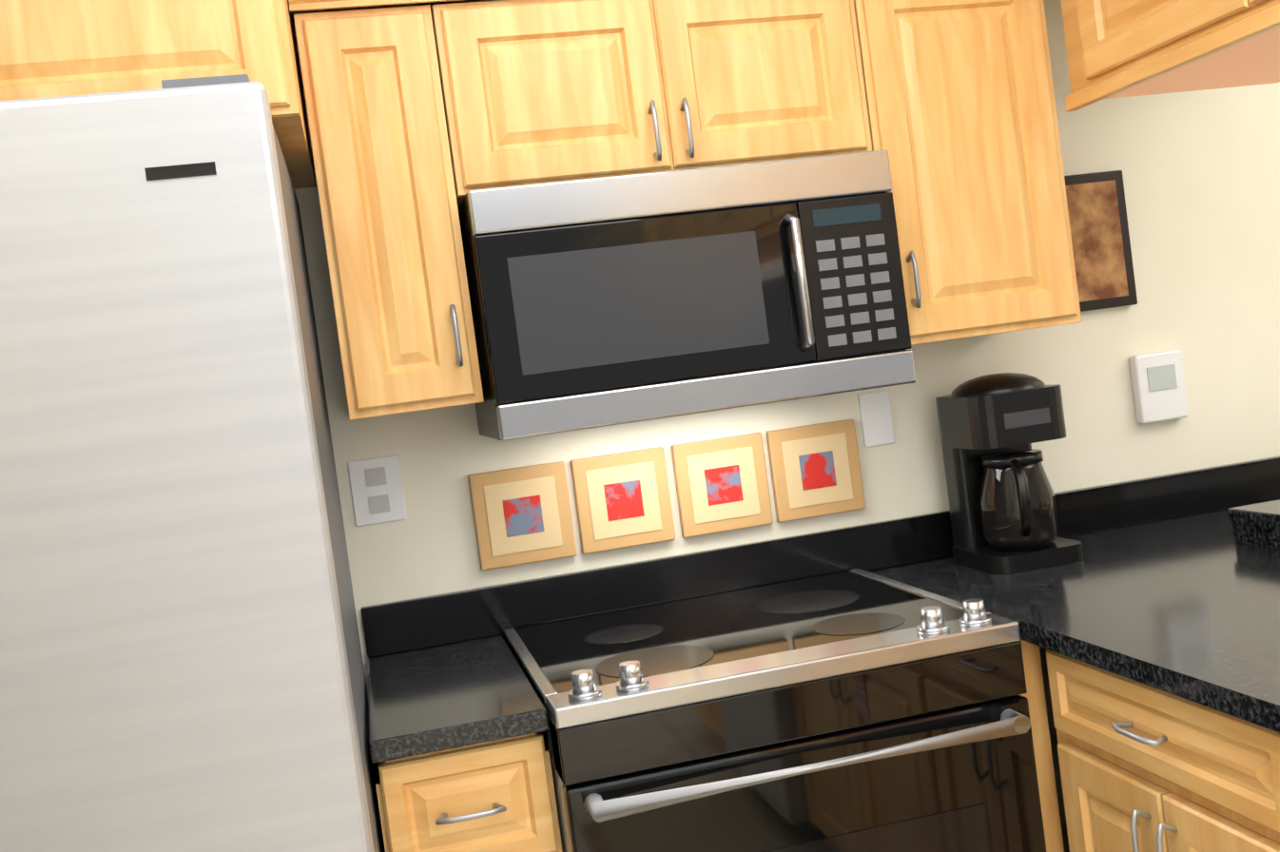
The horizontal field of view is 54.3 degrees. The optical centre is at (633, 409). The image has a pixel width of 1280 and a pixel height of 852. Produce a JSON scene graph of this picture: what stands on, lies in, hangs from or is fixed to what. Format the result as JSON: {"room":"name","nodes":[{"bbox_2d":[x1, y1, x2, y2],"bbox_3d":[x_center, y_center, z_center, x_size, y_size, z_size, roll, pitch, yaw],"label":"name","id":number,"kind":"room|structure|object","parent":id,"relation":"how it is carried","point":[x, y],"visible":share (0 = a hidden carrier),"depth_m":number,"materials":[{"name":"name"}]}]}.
{"room":"kitchen","nodes":[
{"label":"kitchen","id":0,"kind":"room"},
{"bbox_2d":[290,0,500,23],"bbox_3d":[-0.475,-1.070,2.306,2.395,0.578,0.360,-8,2,-12],"label":"soffit","id":1,"kind":"structure","parent":0,"point":[431,4],"depth_m":2.42,"materials":[{"name":"paint"}]},
{"bbox_2d":[292,0,1279,851],"bbox_3d":[1.773,-0.430,3.031,8.000,3.000,0.100,-8,2,-12],"label":"wall","id":2,"kind":"structure","parent":0,"point":[1200,171],"depth_m":2.81,"materials":[{"name":"paint"}]},
{"bbox_2d":[0,0,315,189],"bbox_3d":[-1.040,-0.577,2.011,1.036,0.410,0.697,-8,2,-12],"label":"upper cabinet","id":3,"kind":"object","parent":2,"relation":"attached to","point":[57,48],"visible":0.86,"depth_m":1.78,"materials":[{"name":"brown wood"}]},
{"bbox_2d":[347,454,407,526],"bbox_3d":[-0.510,0.161,2.482,0.100,0.130,0.008,-8,2,-12],"label":"electrical outlet","id":4,"kind":"object","parent":2,"relation":"attached to","point":[377,490],"visible":1,"depth_m":2.48,"materials":[{"name":"white plastic"}]},
{"bbox_2d":[288,0,484,420],"bbox_3d":[-0.460,-0.385,2.311,0.232,0.780,0.358,-8,2,-12],"label":"upper cabinet","id":5,"kind":"object","parent":2,"relation":"attached to","point":[423,120],"depth_m":2.14,"materials":[{"name":"brown wood"}]},
{"bbox_2d":[468,461,576,570],"bbox_3d":[-0.225,0.215,2.537,0.196,0.195,0.022,-8,2,-12],"label":"framed picture","id":6,"kind":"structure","parent":2,"relation":"attached to","point":[522,515],"depth_m":2.53,"materials":[{"name":"wood"}]},
{"bbox_2d":[570,446,675,554],"bbox_3d":[-0.022,0.186,2.581,0.196,0.195,0.022,-8,2,-12],"label":"framed picture","id":7,"kind":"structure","parent":2,"relation":"attached to","point":[623,499],"depth_m":2.57,"materials":[{"name":"wood"}]},
{"bbox_2d":[440,0,885,193],"bbox_3d":[0.009,-0.633,2.411,0.778,0.418,0.358,-8,2,-12],"label":"upper cabinet","id":8,"kind":"object","parent":2,"relation":"attached to","point":[544,91],"depth_m":2.23,"materials":[{"name":"brown wood"}]},
{"bbox_2d":[458,150,915,440],"bbox_3d":[0.078,-0.210,2.373,0.762,0.425,0.463,-8,2,-12],"label":"microwave","id":9,"kind":"object","parent":8,"relation":"attached to","point":[595,302],"visible":1,"depth_m":2.18,"materials":[{"name":"black metal"}]},
{"bbox_2d":[670,432,773,538],"bbox_3d":[0.187,0.158,2.626,0.196,0.195,0.022,-8,2,-12],"label":"framed picture","id":10,"kind":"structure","parent":2,"relation":"attached to","point":[722,484],"depth_m":2.62,"materials":[{"name":"wood"}]},
{"bbox_2d":[765,419,865,522],"bbox_3d":[0.390,0.130,2.670,0.196,0.195,0.022,-8,2,-12],"label":"framed picture","id":11,"kind":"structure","parent":2,"relation":"attached to","point":[815,470],"depth_m":2.66,"materials":[{"name":"wood"}]},
{"bbox_2d":[360,455,1279,658],"bbox_3d":[0.645,0.278,2.726,2.433,0.099,0.019,-8,2,-12],"label":"backsplash","id":12,"kind":"structure","parent":2,"relation":"attached to","point":[391,628],"depth_m":2.63,"materials":[{"name":"black stone"}]},
{"bbox_2d":[857,390,894,446],"bbox_3d":[0.527,0.019,2.707,0.070,0.115,0.006,-8,2,-12],"label":"electrical outlet","id":13,"kind":"object","parent":2,"relation":"attached to","point":[876,416],"visible":1,"depth_m":2.70,"materials":[{"name":"white plastic"}]},
{"bbox_2d":[866,0,1081,345],"bbox_3d":[0.599,-0.532,2.540,0.387,0.780,0.358,-8,2,-12],"label":"upper cabinet","id":14,"kind":"object","parent":2,"relation":"attached to","point":[969,119],"depth_m":2.37,"materials":[{"name":"brown wood"}]},
{"bbox_2d":[1064,170,1137,311],"bbox_3d":[1.029,-0.378,2.806,0.184,0.305,0.022,-8,2,-12],"label":"picture","id":15,"kind":"object","parent":2,"relation":"attached to","point":[1100,239],"visible":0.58,"depth_m":2.80,"materials":[{"name":"black"}]},
{"bbox_2d":[1128,349,1188,424],"bbox_3d":[1.195,-0.053,2.839,0.120,0.155,0.030,-8,2,-12],"label":"thermostat","id":16,"kind":"object","parent":2,"relation":"attached to","point":[1158,386],"visible":0.96,"depth_m":2.83,"materials":[{"name":"white plastic"}]},
{"bbox_3d":[1.633,1.253,-0.025,10.000,0.100,6.030,-8,2,-12],"label":"floor","id":17,"kind":"structure","parent":0,"visible":0},
{"bbox_2d":[0,74,385,851],"bbox_3d":[-0.872,0.552,1.828,0.946,1.822,0.952,-8,2,-12],"label":"fridge","id":18,"kind":"object","parent":17,"relation":"on","point":[181,664],"visible":1,"depth_m":1.49,"materials":[{"name":"grey metal"}]},
{"bbox_2d":[372,731,562,851],"bbox_3d":[-0.269,0.941,2.206,0.268,0.868,0.654,-8,2,-12],"label":"base cabinet","id":19,"kind":"object","parent":17,"relation":"on","point":[495,796],"visible":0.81,"depth_m":1.91,"materials":[{"name":"brown wood"}]},
{"bbox_2d":[368,634,549,763],"bbox_3d":[-0.329,0.491,2.198,0.269,0.034,0.642,-8,2,-12],"label":"countertop","id":20,"kind":"structure","parent":19,"relation":"on","point":[445,697],"depth_m":2.04,"materials":[{"name":"stone"}]},
{"bbox_2d":[504,568,1046,851],"bbox_3d":[0.244,0.829,2.251,0.769,0.955,0.729,-8,2,-12],"label":"range","id":21,"kind":"object","parent":17,"relation":"on","point":[857,710],"visible":1,"depth_m":1.97,"materials":[{"name":"silver metal"}]},
{"bbox_2d":[1020,640,1229,851],"bbox_3d":[1.060,0.778,1.845,0.650,0.868,0.634,-8,2,-12],"label":"base cabinet","id":22,"kind":"object","parent":17,"relation":"on","point":[1143,767],"depth_m":1.88,"materials":[{"name":"brown wood"}]},
{"bbox_2d":[1214,713,1279,851],"bbox_3d":[1.208,0.782,1.164,0.650,0.868,0.927,-8,2,-12],"label":"base cabinet","id":23,"kind":"object","parent":17,"relation":"on","point":[1249,753],"depth_m":1.60,"materials":[{"name":"brown wood"}]},
{"bbox_2d":[868,520,1279,732],"bbox_3d":[1.191,0.330,1.040,0.690,0.034,3.547,-8,2,-12],"label":"countertop","id":24,"kind":"structure","parent":23,"relation":"on","point":[1187,607],"depth_m":2.05,"materials":[{"name":"stone"}]},
{"bbox_2d":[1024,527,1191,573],"bbox_3d":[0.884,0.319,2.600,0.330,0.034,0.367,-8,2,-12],"label":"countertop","id":25,"kind":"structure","parent":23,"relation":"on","point":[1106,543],"depth_m":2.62,"materials":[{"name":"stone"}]},
{"bbox_2d":[935,372,1083,574],"bbox_3d":[0.773,0.119,2.560,0.200,0.391,0.262,-8,2,-12],"label":"coffee maker","id":26,"kind":"object","parent":25,"relation":"on","point":[1001,496],"visible":1,"depth_m":2.50,"materials":[{"name":"black plastic"}]},
{"bbox_3d":[1.963,0.689,-0.197,0.180,0.943,5.560,-8,2,-12],"label":"wall","id":27,"kind":"structure","parent":0,"visible":0},
{"bbox_2d":[1227,499,1279,548],"bbox_3d":[1.827,0.195,0.992,0.634,0.069,3.186,-8,2,-12],"label":"bar","id":28,"kind":"object","parent":27,"relation":"on","point":[1257,524],"visible":1,"depth_m":2.42,"materials":[{"name":"stone"}]},
{"bbox_3d":[1.500,-1.381,-0.117,0.501,0.838,5.930,-8,2,-12],"label":"soffit","id":29,"kind":"structure","parent":0,"visible":0},
{"bbox_2d":[1060,0,1279,106],"bbox_3d":[1.135,-0.803,1.972,0.480,0.346,0.967,-8,2,-12],"label":"upper cabinet","id":30,"kind":"object","parent":29,"relation":"hanging from","point":[1117,48],"depth_m":2.19,"materials":[{"name":"brown wood"}]}
]}

